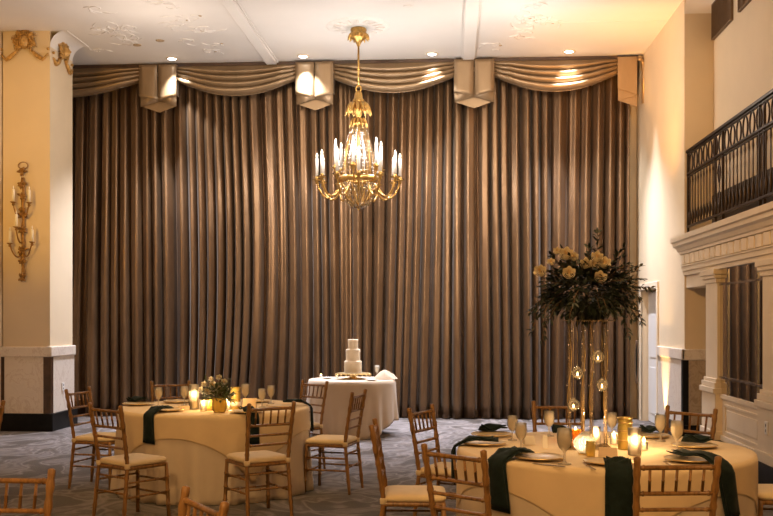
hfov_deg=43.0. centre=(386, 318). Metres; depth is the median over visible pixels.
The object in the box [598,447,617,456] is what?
folded card
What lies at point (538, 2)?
trim
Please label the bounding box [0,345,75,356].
trim
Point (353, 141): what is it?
candle
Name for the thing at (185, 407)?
folded card
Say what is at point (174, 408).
dinner plate
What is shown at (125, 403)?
dinner plate
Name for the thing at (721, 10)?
air vent
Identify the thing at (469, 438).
napkin
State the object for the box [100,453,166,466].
cushion
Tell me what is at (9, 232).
candle
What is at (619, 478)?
napkin
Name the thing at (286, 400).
napkin
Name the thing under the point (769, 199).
trim
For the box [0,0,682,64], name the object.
ceiling
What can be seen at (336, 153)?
candle
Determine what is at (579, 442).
candle lamp
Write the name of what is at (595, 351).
globe
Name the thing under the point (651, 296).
door
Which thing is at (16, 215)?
candle
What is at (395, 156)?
candle
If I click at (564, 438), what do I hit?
water goblet
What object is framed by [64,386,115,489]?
banquet chair
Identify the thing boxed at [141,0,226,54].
trim
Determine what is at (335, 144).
candle
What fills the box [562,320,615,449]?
stand
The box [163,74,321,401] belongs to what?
curtain
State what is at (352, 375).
cake stand
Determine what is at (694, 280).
trim
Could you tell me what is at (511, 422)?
water goblet
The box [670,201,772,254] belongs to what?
trim
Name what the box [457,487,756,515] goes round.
tablecloth
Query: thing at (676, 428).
water goblet
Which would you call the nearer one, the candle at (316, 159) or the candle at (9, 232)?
the candle at (316, 159)
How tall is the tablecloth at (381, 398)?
0.752 m
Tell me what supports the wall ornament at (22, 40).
attached to the wall column at (37, 94)
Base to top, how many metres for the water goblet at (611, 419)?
0.171 m
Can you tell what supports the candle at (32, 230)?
on the wall sconce at (22, 249)
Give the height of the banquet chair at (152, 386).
0.929 m
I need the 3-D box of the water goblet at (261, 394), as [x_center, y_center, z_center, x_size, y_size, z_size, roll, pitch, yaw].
[-1.149,0.729,9.043,0.073,0.171,0.073,0,0,4]
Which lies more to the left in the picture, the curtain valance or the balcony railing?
the curtain valance
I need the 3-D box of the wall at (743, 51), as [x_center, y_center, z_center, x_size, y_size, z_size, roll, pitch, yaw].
[4.459,-2.540,4.522,1.700,3.040,15.615,0,0,4]
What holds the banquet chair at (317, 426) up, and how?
on the floor
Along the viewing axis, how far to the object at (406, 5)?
12.70 m
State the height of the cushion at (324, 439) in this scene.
0.053 m
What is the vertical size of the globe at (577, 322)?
0.361 m
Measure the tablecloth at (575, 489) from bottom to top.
0.568 m
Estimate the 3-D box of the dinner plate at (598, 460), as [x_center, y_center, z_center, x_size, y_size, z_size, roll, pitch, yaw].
[1.250,0.802,5.507,0.293,0.018,0.293,0,0,4]
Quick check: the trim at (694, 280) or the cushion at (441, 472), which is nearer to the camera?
the cushion at (441, 472)
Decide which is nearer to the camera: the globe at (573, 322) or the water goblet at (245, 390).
the globe at (573, 322)
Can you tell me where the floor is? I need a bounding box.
[0,415,772,515]
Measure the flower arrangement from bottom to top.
0.752 m
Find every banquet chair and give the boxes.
[0,400,5,514]
[0,468,55,515]
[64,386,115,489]
[88,402,170,515]
[150,380,190,401]
[178,486,229,515]
[223,401,295,515]
[299,379,328,468]
[304,389,366,494]
[369,418,445,515]
[407,404,456,515]
[421,443,491,515]
[531,401,583,431]
[632,456,721,515]
[664,405,717,440]
[758,484,772,515]
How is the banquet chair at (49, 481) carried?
on the floor
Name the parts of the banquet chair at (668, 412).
post, rail, rail, post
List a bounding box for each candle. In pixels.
[8,231,10,242]
[12,189,14,200]
[15,214,17,225]
[28,190,30,201]
[31,229,33,241]
[191,393,196,407]
[315,157,318,175]
[320,154,323,172]
[334,143,336,163]
[335,151,338,170]
[340,147,342,167]
[352,140,354,161]
[357,151,359,169]
[362,148,364,168]
[375,141,377,162]
[378,152,381,170]
[379,146,382,166]
[392,161,393,179]
[394,154,396,173]
[398,158,401,176]
[594,430,598,442]
[631,436,637,453]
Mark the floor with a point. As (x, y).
(23, 454)
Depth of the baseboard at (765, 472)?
8.94 m
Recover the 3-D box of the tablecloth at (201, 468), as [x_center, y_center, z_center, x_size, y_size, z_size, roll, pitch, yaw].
[-1.596,1.197,9.157,1.869,0.754,1.880,0,0,4]
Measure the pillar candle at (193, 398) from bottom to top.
0.147 m
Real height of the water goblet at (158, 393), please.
0.176 m
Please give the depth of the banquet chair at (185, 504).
3.72 m
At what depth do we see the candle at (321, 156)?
13.28 m
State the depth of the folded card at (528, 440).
6.35 m
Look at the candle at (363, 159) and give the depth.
13.91 m
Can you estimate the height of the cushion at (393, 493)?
0.053 m
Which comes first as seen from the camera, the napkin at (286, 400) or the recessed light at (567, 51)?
the napkin at (286, 400)
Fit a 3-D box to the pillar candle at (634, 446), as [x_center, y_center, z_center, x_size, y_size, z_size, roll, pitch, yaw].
[1.481,0.749,5.851,0.050,0.104,0.048,0,0,4]
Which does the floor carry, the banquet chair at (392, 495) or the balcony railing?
the banquet chair at (392, 495)
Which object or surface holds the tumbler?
on the tablecloth at (575, 489)
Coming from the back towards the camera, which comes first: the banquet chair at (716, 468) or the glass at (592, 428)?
the glass at (592, 428)
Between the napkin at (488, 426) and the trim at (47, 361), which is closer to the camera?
the napkin at (488, 426)
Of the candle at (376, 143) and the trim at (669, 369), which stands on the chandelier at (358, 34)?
the candle at (376, 143)
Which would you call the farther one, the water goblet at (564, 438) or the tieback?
the tieback
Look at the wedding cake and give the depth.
13.32 m
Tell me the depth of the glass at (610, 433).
6.36 m
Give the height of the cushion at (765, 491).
0.053 m
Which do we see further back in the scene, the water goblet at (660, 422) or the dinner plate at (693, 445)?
the water goblet at (660, 422)
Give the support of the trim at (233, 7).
attached to the ceiling
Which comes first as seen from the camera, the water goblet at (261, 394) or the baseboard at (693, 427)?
the water goblet at (261, 394)
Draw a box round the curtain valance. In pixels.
[72,55,643,112]
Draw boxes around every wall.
[0,31,2,404]
[157,67,635,417]
[636,0,713,420]
[714,0,772,192]
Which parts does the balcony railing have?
post, post, scroll panel, post, rail, rail, rail, rail, rail, post, post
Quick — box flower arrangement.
[526,227,656,345]
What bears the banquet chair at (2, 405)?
on the floor
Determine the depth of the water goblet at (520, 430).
6.05 m
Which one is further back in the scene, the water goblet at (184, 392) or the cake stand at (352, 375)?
the cake stand at (352, 375)
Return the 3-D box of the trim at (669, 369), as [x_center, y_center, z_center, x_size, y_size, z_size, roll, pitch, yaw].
[3.808,0.930,13.141,0.020,0.820,1.538,0,0,4]
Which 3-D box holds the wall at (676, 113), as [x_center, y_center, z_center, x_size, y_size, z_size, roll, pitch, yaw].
[4.903,-1.240,13.939,2.060,5.640,3.235,0,0,4]
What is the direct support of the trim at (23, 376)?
attached to the wall at (1, 32)
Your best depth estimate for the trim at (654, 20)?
13.37 m
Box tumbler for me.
[586,441,594,456]
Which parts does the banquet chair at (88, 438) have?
post, rail, rail, rail, rail, post, seat, leg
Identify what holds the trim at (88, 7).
attached to the ceiling
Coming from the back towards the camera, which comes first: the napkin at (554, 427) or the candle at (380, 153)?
the candle at (380, 153)
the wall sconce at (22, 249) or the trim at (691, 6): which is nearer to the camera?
the trim at (691, 6)
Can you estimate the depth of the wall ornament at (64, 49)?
14.16 m
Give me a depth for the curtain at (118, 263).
15.90 m
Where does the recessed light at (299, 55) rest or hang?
in the ceiling
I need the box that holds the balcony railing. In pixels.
[686,89,772,231]
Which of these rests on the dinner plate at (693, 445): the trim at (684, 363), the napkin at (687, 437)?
the napkin at (687, 437)
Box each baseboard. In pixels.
[0,408,77,431]
[656,413,699,436]
[699,434,772,483]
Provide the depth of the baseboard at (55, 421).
13.77 m
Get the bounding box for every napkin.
[126,396,148,401]
[143,405,173,443]
[238,406,259,444]
[283,399,313,430]
[451,435,498,483]
[478,423,507,430]
[487,446,534,513]
[551,424,568,432]
[603,456,633,515]
[639,425,656,432]
[666,448,739,515]
[681,434,712,442]
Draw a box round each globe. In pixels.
[567,322,579,410]
[571,322,583,378]
[592,351,603,362]
[596,379,607,390]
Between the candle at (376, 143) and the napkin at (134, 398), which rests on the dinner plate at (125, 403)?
the napkin at (134, 398)
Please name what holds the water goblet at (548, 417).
on the tablecloth at (575, 489)
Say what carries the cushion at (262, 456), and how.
on the banquet chair at (248, 459)
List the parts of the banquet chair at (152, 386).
post, rail, rail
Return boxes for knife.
[533,463,565,466]
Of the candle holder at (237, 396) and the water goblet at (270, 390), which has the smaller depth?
the candle holder at (237, 396)
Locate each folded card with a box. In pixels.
[178,406,189,409]
[242,398,256,407]
[523,436,535,444]
[542,435,547,447]
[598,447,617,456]
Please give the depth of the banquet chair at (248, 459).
7.79 m
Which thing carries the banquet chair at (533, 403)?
on the floor
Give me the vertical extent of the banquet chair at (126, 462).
0.929 m
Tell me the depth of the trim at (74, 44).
14.11 m
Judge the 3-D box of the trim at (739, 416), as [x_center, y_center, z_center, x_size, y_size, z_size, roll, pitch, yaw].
[3.733,1.075,10.002,0.255,0.510,1.573,0,0,4]
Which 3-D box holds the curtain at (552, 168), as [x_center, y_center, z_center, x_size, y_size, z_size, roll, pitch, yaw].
[2.607,-1.177,15.429,2.424,5.490,0.295,0,0,4]
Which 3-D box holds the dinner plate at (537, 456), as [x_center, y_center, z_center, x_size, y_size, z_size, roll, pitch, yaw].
[0.890,0.802,5.684,0.293,0.018,0.293,0,0,4]
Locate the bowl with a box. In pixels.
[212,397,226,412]
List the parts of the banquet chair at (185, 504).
post, rail, post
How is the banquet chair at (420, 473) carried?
on the floor
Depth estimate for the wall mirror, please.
10.00 m
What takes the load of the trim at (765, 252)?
attached to the wall
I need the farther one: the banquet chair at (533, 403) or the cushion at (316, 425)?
the cushion at (316, 425)
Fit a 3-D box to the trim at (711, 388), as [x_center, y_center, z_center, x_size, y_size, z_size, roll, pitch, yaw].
[3.763,0.390,11.031,0.330,1.880,0.606,0,0,4]
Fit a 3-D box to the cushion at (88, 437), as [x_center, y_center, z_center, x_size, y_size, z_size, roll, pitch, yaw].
[-2.683,1.107,9.264,0.400,0.053,0.396,0,0,14]
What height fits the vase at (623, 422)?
0.202 m
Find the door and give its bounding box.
[648,292,655,422]
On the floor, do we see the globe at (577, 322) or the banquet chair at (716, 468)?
the banquet chair at (716, 468)
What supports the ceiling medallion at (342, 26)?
attached to the ceiling
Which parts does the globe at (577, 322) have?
globe, cord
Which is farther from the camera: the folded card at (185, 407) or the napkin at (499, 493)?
the folded card at (185, 407)
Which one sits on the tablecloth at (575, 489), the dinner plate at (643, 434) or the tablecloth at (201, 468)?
the dinner plate at (643, 434)
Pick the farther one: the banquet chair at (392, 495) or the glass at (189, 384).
the glass at (189, 384)
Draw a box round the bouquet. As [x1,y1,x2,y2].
[196,374,239,403]
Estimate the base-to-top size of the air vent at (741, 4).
0.450 m
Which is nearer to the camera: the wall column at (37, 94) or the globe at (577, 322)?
the globe at (577, 322)
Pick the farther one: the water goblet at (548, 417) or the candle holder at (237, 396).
the candle holder at (237, 396)
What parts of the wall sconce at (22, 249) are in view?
arm, arm, arm, stem, arm, arm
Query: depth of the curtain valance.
15.29 m
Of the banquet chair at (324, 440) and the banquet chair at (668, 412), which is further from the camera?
the banquet chair at (324, 440)
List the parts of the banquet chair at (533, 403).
post, rail, rail, post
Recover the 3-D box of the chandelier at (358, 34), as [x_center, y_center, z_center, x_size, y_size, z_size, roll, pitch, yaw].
[-0.389,-2.773,13.603,1.245,2.528,1.245,0,0,43]
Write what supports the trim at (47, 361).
attached to the wall at (1, 32)
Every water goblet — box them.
[154,387,162,398]
[180,386,188,405]
[241,384,249,395]
[258,388,265,407]
[267,385,274,403]
[507,415,517,440]
[515,422,526,438]
[544,410,553,436]
[557,428,571,464]
[607,412,616,437]
[655,414,665,441]
[670,420,683,450]
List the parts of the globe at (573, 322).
globe, cord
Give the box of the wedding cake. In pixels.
[344,334,361,372]
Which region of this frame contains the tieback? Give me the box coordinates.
[634,340,638,383]
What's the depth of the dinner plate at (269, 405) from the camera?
9.11 m
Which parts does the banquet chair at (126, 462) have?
post, rail, rail, rail, rail, post, seat, leg, leg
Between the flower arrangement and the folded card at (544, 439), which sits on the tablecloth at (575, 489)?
the folded card at (544, 439)
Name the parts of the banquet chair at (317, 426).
post, rail, rail, post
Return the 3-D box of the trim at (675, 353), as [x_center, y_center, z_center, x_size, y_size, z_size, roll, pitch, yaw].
[4.421,0.450,13.090,1.290,0.140,1.558,0,0,4]
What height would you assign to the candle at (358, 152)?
0.260 m
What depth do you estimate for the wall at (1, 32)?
13.84 m
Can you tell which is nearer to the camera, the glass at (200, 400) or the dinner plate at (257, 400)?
the glass at (200, 400)
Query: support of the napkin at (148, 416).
on the dinner plate at (174, 408)
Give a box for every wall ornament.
[0,30,49,61]
[52,42,73,74]
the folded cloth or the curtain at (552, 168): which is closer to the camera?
the folded cloth
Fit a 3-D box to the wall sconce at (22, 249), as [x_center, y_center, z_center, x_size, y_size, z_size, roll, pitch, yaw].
[-5.096,-1.366,13.714,0.427,1.697,0.212,0,0,4]
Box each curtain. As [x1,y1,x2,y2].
[72,77,164,415]
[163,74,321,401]
[319,72,475,418]
[475,74,629,418]
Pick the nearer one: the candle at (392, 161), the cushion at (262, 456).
the cushion at (262, 456)
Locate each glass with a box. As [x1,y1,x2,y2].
[189,384,198,408]
[200,400,206,410]
[205,398,211,409]
[572,429,580,440]
[591,426,600,444]
[610,433,617,443]
[628,427,640,455]
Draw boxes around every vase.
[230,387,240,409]
[617,416,632,449]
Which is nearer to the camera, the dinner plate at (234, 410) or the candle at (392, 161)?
the dinner plate at (234, 410)
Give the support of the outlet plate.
attached to the wall
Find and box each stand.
[335,372,370,378]
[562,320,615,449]
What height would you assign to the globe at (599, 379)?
0.433 m
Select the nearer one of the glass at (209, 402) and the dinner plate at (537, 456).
the dinner plate at (537, 456)
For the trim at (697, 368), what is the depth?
12.37 m
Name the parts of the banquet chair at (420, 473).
post, rail, rail, rail, rail, seat, post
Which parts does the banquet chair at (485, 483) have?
post, rail, rail, rail, rail, post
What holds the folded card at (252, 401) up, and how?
on the tablecloth at (224, 433)
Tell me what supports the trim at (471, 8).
attached to the ceiling
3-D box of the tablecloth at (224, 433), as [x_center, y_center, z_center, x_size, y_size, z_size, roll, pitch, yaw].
[-1.606,1.113,9.158,1.773,0.597,1.778,0,0,4]
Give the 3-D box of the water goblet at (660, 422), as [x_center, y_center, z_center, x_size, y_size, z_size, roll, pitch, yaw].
[1.824,0.726,6.523,0.076,0.176,0.076,0,0,4]
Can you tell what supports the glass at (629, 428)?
on the tablecloth at (575, 489)
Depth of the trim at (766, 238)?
10.18 m
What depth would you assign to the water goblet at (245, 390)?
9.34 m
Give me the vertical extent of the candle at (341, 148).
0.290 m
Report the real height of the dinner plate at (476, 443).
0.018 m
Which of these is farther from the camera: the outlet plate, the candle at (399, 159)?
the candle at (399, 159)
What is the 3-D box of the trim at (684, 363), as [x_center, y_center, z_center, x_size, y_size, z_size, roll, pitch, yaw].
[3.780,0.930,12.413,0.070,0.820,0.098,0,0,4]
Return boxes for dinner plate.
[122,402,153,405]
[159,407,184,411]
[163,399,188,402]
[229,409,260,412]
[241,399,270,402]
[266,404,297,406]
[464,440,506,445]
[471,431,512,436]
[515,452,564,460]
[583,456,633,464]
[632,432,669,437]
[664,454,707,462]
[670,441,717,448]
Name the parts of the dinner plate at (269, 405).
dish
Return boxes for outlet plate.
[764,421,767,434]
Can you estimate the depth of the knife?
5.43 m
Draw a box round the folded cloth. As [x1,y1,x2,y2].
[373,370,397,378]
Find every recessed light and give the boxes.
[166,57,177,60]
[297,54,308,57]
[426,52,437,55]
[563,49,574,53]
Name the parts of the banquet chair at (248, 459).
leg, post, seat, leg, rail, rail, rail, rail, post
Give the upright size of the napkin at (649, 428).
0.057 m
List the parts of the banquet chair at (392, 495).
post, post, seat, leg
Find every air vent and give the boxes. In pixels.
[711,0,732,39]
[737,0,751,11]
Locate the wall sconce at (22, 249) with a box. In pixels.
[7,162,34,281]
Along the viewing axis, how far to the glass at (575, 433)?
6.55 m
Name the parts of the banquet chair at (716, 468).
post, rail, rail, rail, post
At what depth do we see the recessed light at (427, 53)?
14.94 m
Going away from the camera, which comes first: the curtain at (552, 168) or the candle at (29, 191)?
the candle at (29, 191)
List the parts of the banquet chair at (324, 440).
leg, leg, seat, post, rail, post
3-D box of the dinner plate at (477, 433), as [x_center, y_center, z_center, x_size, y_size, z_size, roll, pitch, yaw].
[0.732,0.802,6.801,0.293,0.018,0.293,0,0,4]
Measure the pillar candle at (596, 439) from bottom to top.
0.086 m
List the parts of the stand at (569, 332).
rod, rod, plate, rod, rod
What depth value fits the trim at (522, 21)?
13.31 m
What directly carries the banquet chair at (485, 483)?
on the floor
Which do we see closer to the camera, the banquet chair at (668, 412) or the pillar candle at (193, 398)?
the banquet chair at (668, 412)
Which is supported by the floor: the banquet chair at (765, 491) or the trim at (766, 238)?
the banquet chair at (765, 491)
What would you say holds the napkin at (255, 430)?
on the dinner plate at (234, 410)
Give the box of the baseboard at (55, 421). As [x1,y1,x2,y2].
[0,408,77,431]
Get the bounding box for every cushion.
[75,432,115,441]
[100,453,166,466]
[226,450,286,463]
[306,434,356,444]
[310,422,319,427]
[385,485,445,501]
[420,462,456,475]
[758,484,772,499]
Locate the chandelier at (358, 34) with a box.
[313,26,403,209]
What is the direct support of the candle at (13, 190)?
on the wall sconce at (22, 249)
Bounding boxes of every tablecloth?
[110,430,313,505]
[114,399,309,483]
[307,377,398,439]
[456,431,757,515]
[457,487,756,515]
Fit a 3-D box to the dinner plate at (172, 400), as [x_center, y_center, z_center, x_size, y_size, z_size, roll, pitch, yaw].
[-2.028,0.802,9.530,0.293,0.018,0.293,0,0,4]
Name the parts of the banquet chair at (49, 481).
rail, rail, post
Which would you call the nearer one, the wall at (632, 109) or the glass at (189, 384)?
the glass at (189, 384)
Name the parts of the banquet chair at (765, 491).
leg, seat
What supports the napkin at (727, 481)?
on the dinner plate at (686, 459)
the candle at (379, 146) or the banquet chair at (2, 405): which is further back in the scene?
the candle at (379, 146)
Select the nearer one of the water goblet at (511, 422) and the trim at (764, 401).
the water goblet at (511, 422)
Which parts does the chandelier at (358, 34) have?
arm, arm, arm, arm, arm, arm, rod, crown, crown, lamp shade, arm, crown, arm, arm, arm, arm, arm, arm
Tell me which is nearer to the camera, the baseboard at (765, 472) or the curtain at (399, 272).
the baseboard at (765, 472)
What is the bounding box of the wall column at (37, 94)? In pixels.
[3,31,71,346]
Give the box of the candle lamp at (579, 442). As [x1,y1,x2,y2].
[573,432,593,454]
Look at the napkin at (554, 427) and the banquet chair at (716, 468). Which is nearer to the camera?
the banquet chair at (716, 468)
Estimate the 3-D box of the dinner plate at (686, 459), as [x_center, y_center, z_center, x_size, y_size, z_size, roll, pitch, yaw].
[1.736,0.802,5.604,0.293,0.018,0.293,0,0,4]
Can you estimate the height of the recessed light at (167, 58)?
0.030 m
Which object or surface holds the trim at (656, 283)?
attached to the wall at (676, 113)
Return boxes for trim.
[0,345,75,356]
[1,357,52,413]
[4,355,73,413]
[50,30,88,60]
[83,6,138,51]
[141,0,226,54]
[220,0,277,64]
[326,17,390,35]
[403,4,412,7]
[461,0,480,59]
[478,0,551,48]
[514,14,561,27]
[540,20,667,23]
[639,281,658,420]
[656,346,705,359]
[658,356,680,423]
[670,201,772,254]
[680,233,772,275]
[681,230,772,264]
[681,360,688,424]
[685,0,714,13]
[686,273,705,287]
[689,360,705,424]
[699,269,721,439]
[712,167,772,222]
[720,394,756,451]
[754,258,772,466]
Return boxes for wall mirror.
[719,263,762,402]
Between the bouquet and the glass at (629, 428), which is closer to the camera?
the glass at (629, 428)

